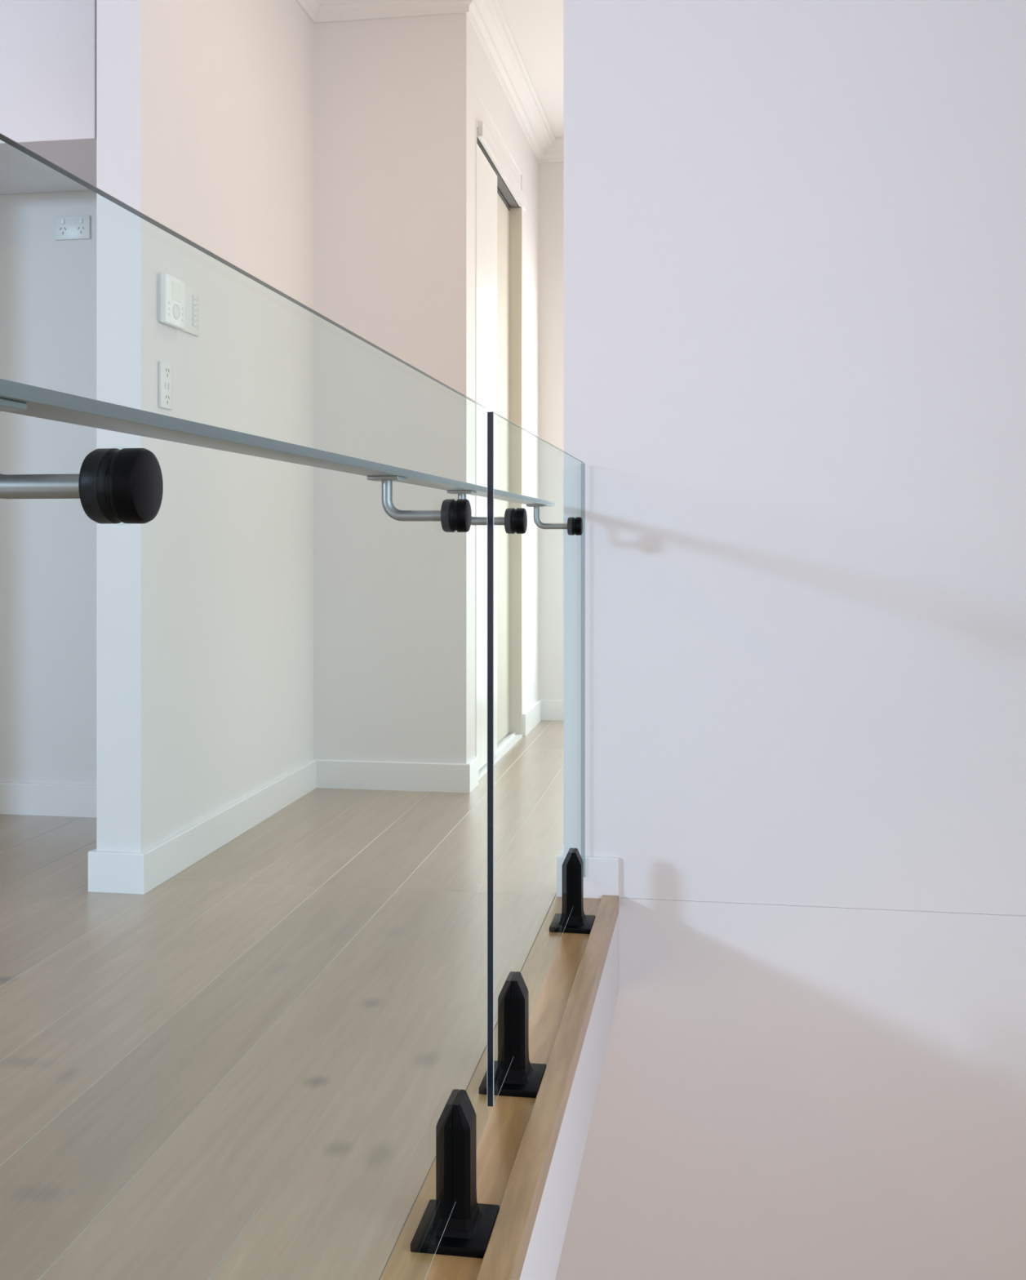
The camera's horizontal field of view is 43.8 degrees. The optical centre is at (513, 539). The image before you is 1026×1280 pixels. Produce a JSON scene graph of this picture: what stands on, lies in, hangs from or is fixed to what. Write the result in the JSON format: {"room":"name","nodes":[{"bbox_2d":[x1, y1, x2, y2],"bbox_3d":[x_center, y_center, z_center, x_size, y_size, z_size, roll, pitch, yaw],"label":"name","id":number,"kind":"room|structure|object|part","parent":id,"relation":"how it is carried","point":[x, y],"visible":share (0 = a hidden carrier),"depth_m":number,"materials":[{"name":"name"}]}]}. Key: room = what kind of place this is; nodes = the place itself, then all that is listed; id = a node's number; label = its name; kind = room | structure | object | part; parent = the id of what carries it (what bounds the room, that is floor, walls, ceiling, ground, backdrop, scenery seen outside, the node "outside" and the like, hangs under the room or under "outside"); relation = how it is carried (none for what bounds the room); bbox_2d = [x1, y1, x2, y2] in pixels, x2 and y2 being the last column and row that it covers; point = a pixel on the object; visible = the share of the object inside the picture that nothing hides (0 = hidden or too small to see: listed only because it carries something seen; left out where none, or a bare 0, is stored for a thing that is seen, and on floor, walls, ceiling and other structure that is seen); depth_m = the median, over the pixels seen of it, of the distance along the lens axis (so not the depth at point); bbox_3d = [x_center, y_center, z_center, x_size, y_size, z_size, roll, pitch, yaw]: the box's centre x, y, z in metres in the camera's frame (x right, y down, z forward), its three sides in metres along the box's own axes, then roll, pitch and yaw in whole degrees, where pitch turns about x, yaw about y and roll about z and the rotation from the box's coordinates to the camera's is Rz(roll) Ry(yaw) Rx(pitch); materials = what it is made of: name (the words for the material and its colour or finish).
{"room":"stairwell","nodes":[
{"label":"stairwell","id":0,"kind":"room"},
{"bbox_2d":[0,190,96,785],"bbox_3d":[-1.447,-0.510,4.033,1.134,2.740,0.100,0,0,9],"label":"wall","id":1,"kind":"structure","parent":0,"point":[48,285],"depth_m":3.98,"materials":[{"name":"paint"}]},
{"bbox_2d":[0,0,96,194],"bbox_3d":[-1.440,-1.478,3.733,1.020,0.797,0.485,0,0,9],"label":"upper cabinet","id":2,"kind":"object","parent":1,"relation":"attached to","point":[48,47],"visible":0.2,"depth_m":3.47,"materials":[{"name":"paint"}]},
{"bbox_2d":[0,782,96,817],"bbox_3d":[-1.409,0.811,3.969,1.009,0.097,0.015,0,0,9],"label":"baseboard","id":3,"kind":"structure","parent":1,"relation":"attached to","point":[15,798],"depth_m":3.97,"materials":[{"name":"paint"}]},
{"bbox_2d":[54,215,90,239],"bbox_3d":[-1.368,-0.967,3.964,0.116,0.073,0.011,0,0,9],"label":"power outlet","id":4,"kind":"object","parent":1,"relation":"attached to","point":[72,227],"visible":1,"depth_m":3.96,"materials":[{"name":"white plastic"}]},
{"bbox_2d":[96,0,313,852],"bbox_3d":[-0.856,-0.510,3.777,0.115,2.740,1.337,0,0,9],"label":"wall","id":5,"kind":"structure","parent":0,"point":[205,108],"depth_m":3.51,"materials":[{"name":"paint"}]},
{"bbox_2d":[158,360,173,409],"bbox_3d":[-0.879,-0.389,3.239,0.011,0.116,0.073,0,0,9],"label":"power outlet","id":6,"kind":"object","parent":5,"relation":"attached to","point":[165,370],"visible":1,"depth_m":3.23,"materials":[{"name":"white plastic"}]},
{"bbox_2d":[158,273,185,329],"bbox_3d":[-0.869,-0.606,3.259,0.024,0.123,0.118,0,0,9],"label":"controller","id":7,"kind":"object","parent":5,"relation":"attached to","point":[171,290],"visible":1,"depth_m":3.23,"materials":[{"name":"white plastic"}]},
{"bbox_3d":[-0.879,-0.606,3.260,0.005,0.116,0.112,0,0,9],"label":"mounting plate","id":8,"kind":"part","parent":7,"relation":"part of","materials":[{"name":"white plastic"}]},
{"bbox_2d":[181,285,199,336],"bbox_3d":[-0.856,-0.606,3.385,0.010,0.120,0.114,0,0,9],"label":"switch plate","id":9,"kind":"object","parent":5,"relation":"attached to","point":[192,296],"visible":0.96,"depth_m":3.39,"materials":[{"name":"white plastic"}]},
{"bbox_2d":[88,760,315,894],"bbox_3d":[-0.858,0.811,3.762,0.145,0.097,1.337,0,0,9],"label":"baseboard","id":10,"kind":"structure","parent":5,"relation":"attached to","point":[110,872],"depth_m":3.38,"materials":[{"name":"paint"}]},
{"bbox_2d":[295,0,322,22],"bbox_3d":[-0.762,-1.834,3.716,0.090,0.092,1.427,0,0,9],"label":"trim","id":11,"kind":"structure","parent":5,"relation":"attached to","point":[310,7],"depth_m":4.35,"materials":[{"name":"paint"}]},
{"bbox_2d":[0,720,563,1279],"bbox_3d":[-2.401,0.960,0.905,6.170,0.200,11.020,0,0,9],"label":"floor","id":12,"kind":"structure","parent":0,"point":[246,1064],"depth_m":2.27,"materials":[{"name":"brown wood"}]},
{"bbox_2d":[313,13,472,763],"bbox_3d":[-0.473,-0.510,4.450,0.656,2.740,0.115,0,0,9],"label":"wall","id":13,"kind":"structure","parent":0,"point":[393,97],"depth_m":4.38,"materials":[{"name":"paint"}]},
{"bbox_2d":[312,759,471,792],"bbox_3d":[-0.419,0.811,4.376,0.556,0.097,0.015,0,0,9],"label":"baseboard","id":14,"kind":"structure","parent":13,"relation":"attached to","point":[330,774],"depth_m":4.37,"materials":[{"name":"paint"}]},
{"bbox_2d":[313,0,472,23],"bbox_3d":[-0.388,-1.834,4.333,0.631,0.092,0.090,0,0,9],"label":"trim","id":15,"kind":"structure","parent":13,"relation":"attached to","point":[329,11],"depth_m":4.37,"materials":[{"name":"paint"}]},
{"bbox_2d":[472,26,538,757],"bbox_3d":[-0.053,-0.510,5.274,0.090,2.740,1.645,0,0,9],"label":"wall","id":16,"kind":"structure","parent":0,"point":[491,106],"depth_m":5.63,"materials":[{"name":"paint"}]},
{"bbox_2d":[475,119,526,780],"bbox_3d":[-0.081,-0.319,5.063,0.102,2.357,1.120,0,0,9],"label":"door","id":17,"kind":"structure","parent":16,"relation":"in","point":[499,226],"depth_m":5.29,"materials":[{"name":"paint"}]},
{"bbox_3d":[-0.118,-0.293,4.769,0.033,2.263,0.503,0,0,9],"label":"panel","id":18,"kind":"part","parent":17,"relation":"part of","materials":[{"name":"paint"}]},
{"bbox_3d":[-0.077,-0.293,5.269,0.031,2.263,0.578,0,0,9],"label":"panel","id":19,"kind":"part","parent":17,"relation":"part of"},
{"bbox_2d":[466,699,541,791],"bbox_3d":[-0.012,0.811,5.201,0.015,0.097,1.745,0,0,9],"label":"baseboard","id":20,"kind":"structure","parent":16,"relation":"attached to","point":[531,717],"depth_m":5.60,"materials":[{"name":"paint"}]},
{"bbox_2d":[466,0,555,163],"bbox_3d":[0.019,-1.834,5.158,0.090,0.092,1.850,0,0,9],"label":"trim","id":21,"kind":"structure","parent":16,"relation":"attached to","point":[487,18],"depth_m":5.00,"materials":[{"name":"paint"}]},
{"bbox_2d":[498,0,563,137],"bbox_3d":[-2.072,-1.920,0.903,7.020,0.080,11.120,0,0,9],"label":"ceiling","id":22,"kind":"structure","parent":0,"point":[536,26],"depth_m":4.85,"materials":[{"name":"paint"}]},
{"bbox_2d":[538,162,563,699],"bbox_3d":[0.462,-0.510,6.074,2.170,2.740,0.100,0,0,9],"label":"wall","id":23,"kind":"structure","parent":0,"point":[550,175],"depth_m":6.07,"materials":[{"name":"paint"}]},
{"bbox_2d":[540,137,563,163],"bbox_3d":[0.757,-1.834,5.930,1.300,0.092,0.090,0,0,9],"label":"trim","id":24,"kind":"structure","parent":23,"relation":"attached to","point":[554,153],"depth_m":6.04,"materials":[{"name":"paint"}]},
{"bbox_2d":[541,699,563,720],"bbox_3d":[0.763,0.811,5.967,1.300,0.097,0.015,0,0,9],"label":"baseboard","id":25,"kind":"structure","parent":23,"relation":"attached to","point":[551,709],"depth_m":6.05,"materials":[{"name":"paint"}]},
{"bbox_2d":[476,0,1025,1279],"bbox_3d":[0.854,0.850,3.022,1.920,5.460,0.116,0,0,9],"label":"wall","id":26,"kind":"structure","parent":0,"point":[794,231],"depth_m":2.99,"materials":[{"name":"paint"}]},
{"bbox_2d":[379,893,601,1279],"bbox_3d":[-0.235,0.870,0.635,0.114,0.020,5.178,0,0,9],"label":"wooden ledge","id":27,"kind":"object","parent":26,"relation":"attached to","point":[497,1150],"depth_m":1.92,"materials":[{"name":"brown wood"}]},
{"bbox_2d":[410,1088,499,1258],"bbox_3d":[-0.070,0.776,1.584,0.092,0.168,0.106,0,0,9],"label":"spigot","id":28,"kind":"object","parent":27,"relation":"on","point":[468,1231],"visible":1,"depth_m":1.56,"materials":[{"name":"black metal"}]},
{"bbox_2d":[0,133,488,1279],"bbox_3d":[-0.228,0.314,0.895,0.124,0.991,1.795,0,0,9],"label":"glass balustrade","id":29,"kind":"object","parent":28,"relation":"attached to","point":[2,137],"depth_m":0.70,"materials":[{"name":"clear glass"}]},
{"bbox_3d":[-0.301,-0.076,0.711,0.040,0.005,0.044,0,0,9],"label":"saddle plate","id":30,"kind":"part","parent":29,"relation":"part of","materials":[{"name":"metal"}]},
{"bbox_3d":[-0.267,-0.048,0.706,0.082,0.052,0.014,0,0,9],"label":"arm","id":31,"kind":"part","parent":29,"relation":"part of","materials":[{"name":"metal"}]},
{"bbox_3d":[-0.259,-0.043,0.704,0.124,0.070,0.044,0,0,9],"label":"handrail bracket","id":32,"kind":"part","parent":29,"relation":"part of","materials":[{"name":"black metal"}]},
{"bbox_2d":[0,378,555,506],"bbox_3d":[-0.163,-0.083,1.556,0.047,0.010,3.020,0,0,9],"label":"handrail","id":33,"kind":"object","parent":29,"relation":"attached to","point":[42,402],"visible":0.8,"depth_m":0.98,"materials":[{"name":"metal"}]},
{"bbox_3d":[-0.158,-0.076,1.596,0.040,0.005,0.044,0,0,9],"label":"saddle plate","id":34,"kind":"part","parent":29,"relation":"part of","materials":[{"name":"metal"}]},
{"bbox_3d":[-0.124,-0.048,1.590,0.082,0.052,0.014,0,0,9],"label":"arm","id":35,"kind":"part","parent":29,"relation":"part of","materials":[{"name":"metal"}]},
{"bbox_3d":[-0.116,-0.043,1.589,0.124,0.070,0.044,0,0,9],"label":"handrail bracket","id":36,"kind":"part","parent":29,"relation":"part of","materials":[{"name":"silver metal"}]},
{"bbox_3d":[-0.070,0.854,1.584,0.092,0.011,0.106,0,0,9],"label":"plate","id":37,"kind":"part","parent":28,"relation":"part of","materials":[{"name":"black metal"}]},
{"bbox_3d":[-0.070,0.770,1.584,0.057,0.157,0.064,0,0,9],"label":"post","id":38,"kind":"part","parent":28,"relation":"part of","materials":[{"name":"black metal"}]},
{"bbox_2d":[479,971,546,1097],"bbox_3d":[0.000,0.776,2.021,0.092,0.168,0.106,0,0,9],"label":"spigot","id":39,"kind":"object","parent":27,"relation":"on","point":[523,1078],"visible":0.88,"depth_m":2.00,"materials":[{"name":"black metal"}]},
{"bbox_3d":[0.000,0.854,2.021,0.092,0.011,0.106,0,0,9],"label":"plate","id":40,"kind":"part","parent":39,"relation":"part of","materials":[{"name":"black metal"}]},
{"bbox_3d":[0.001,0.770,2.021,0.057,0.157,0.064,0,0,9],"label":"post","id":41,"kind":"part","parent":39,"relation":"part of","materials":[{"name":"black metal"}]},
{"bbox_2d":[447,411,584,1106],"bbox_3d":[0.022,0.314,2.443,0.124,0.991,1.250,0,0,9],"label":"glass balustrade","id":42,"kind":"object","parent":27,"relation":"on","point":[490,415],"depth_m":1.82,"materials":[{"name":"clear glass"}]},
{"bbox_3d":[-0.083,-0.076,2.059,0.040,0.005,0.044,0,0,9],"label":"saddle plate","id":43,"kind":"part","parent":42,"relation":"part of","materials":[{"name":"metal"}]},
{"bbox_3d":[-0.049,-0.048,2.053,0.082,0.052,0.014,0,0,9],"label":"arm","id":44,"kind":"part","parent":42,"relation":"part of","materials":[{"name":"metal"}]},
{"bbox_3d":[-0.041,-0.043,2.052,0.124,0.070,0.044,0,0,9],"label":"handrail bracket","id":45,"kind":"part","parent":42,"relation":"part of","materials":[{"name":"black metal"}]},
{"bbox_3d":[0.053,-0.076,2.897,0.040,0.005,0.044,0,0,9],"label":"saddle plate","id":46,"kind":"part","parent":42,"relation":"part of","materials":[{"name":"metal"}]},
{"bbox_3d":[0.087,-0.048,2.891,0.082,0.052,0.014,0,0,9],"label":"arm","id":47,"kind":"part","parent":42,"relation":"part of","materials":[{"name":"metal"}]},
{"bbox_3d":[0.095,-0.043,2.890,0.124,0.070,0.044,0,0,9],"label":"handrail bracket","id":48,"kind":"part","parent":42,"relation":"part of","materials":[{"name":"silver metal"}]},
{"bbox_2d":[549,848,595,933],"bbox_3d":[0.132,0.776,2.837,0.092,0.168,0.106,0,0,9],"label":"spigot","id":49,"kind":"object","parent":27,"relation":"on","point":[573,864],"visible":0.98,"depth_m":2.81,"materials":[{"name":"black metal"}]},
{"bbox_3d":[0.132,0.854,2.837,0.092,0.011,0.106,0,0,9],"label":"plate","id":50,"kind":"part","parent":49,"relation":"part of","materials":[{"name":"black metal"}]},
{"bbox_3d":[0.133,0.770,2.837,0.057,0.157,0.064,0,0,9],"label":"post","id":51,"kind":"part","parent":49,"relation":"part of","materials":[{"name":"black metal"}]},
{"bbox_2d":[475,894,618,1279],"bbox_3d":[-0.170,0.870,0.558,0.040,0.040,5.048,0,0,9],"label":"trim","id":52,"kind":"structure","parent":26,"relation":"attached to","point":[504,1256],"depth_m":1.88,"materials":[{"name":"brown wood"}]},
{"bbox_2d":[520,906,619,1279],"bbox_3d":[-0.526,0.982,0.623,0.762,0.204,5.061,0,0,9],"label":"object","id":53,"kind":"structure","parent":26,"relation":"attached to","point":[541,1262],"depth_m":2.09,"materials":[{"name":"paint"}]},
{"bbox_2d":[556,845,618,898],"bbox_3d":[0.189,0.811,3.123,0.148,0.097,0.130,0,0,9],"label":"baseboard","id":54,"kind":"structure","parent":26,"relation":"attached to","point":[601,873],"depth_m":3.06,"materials":[{"name":"paint"}]}
]}

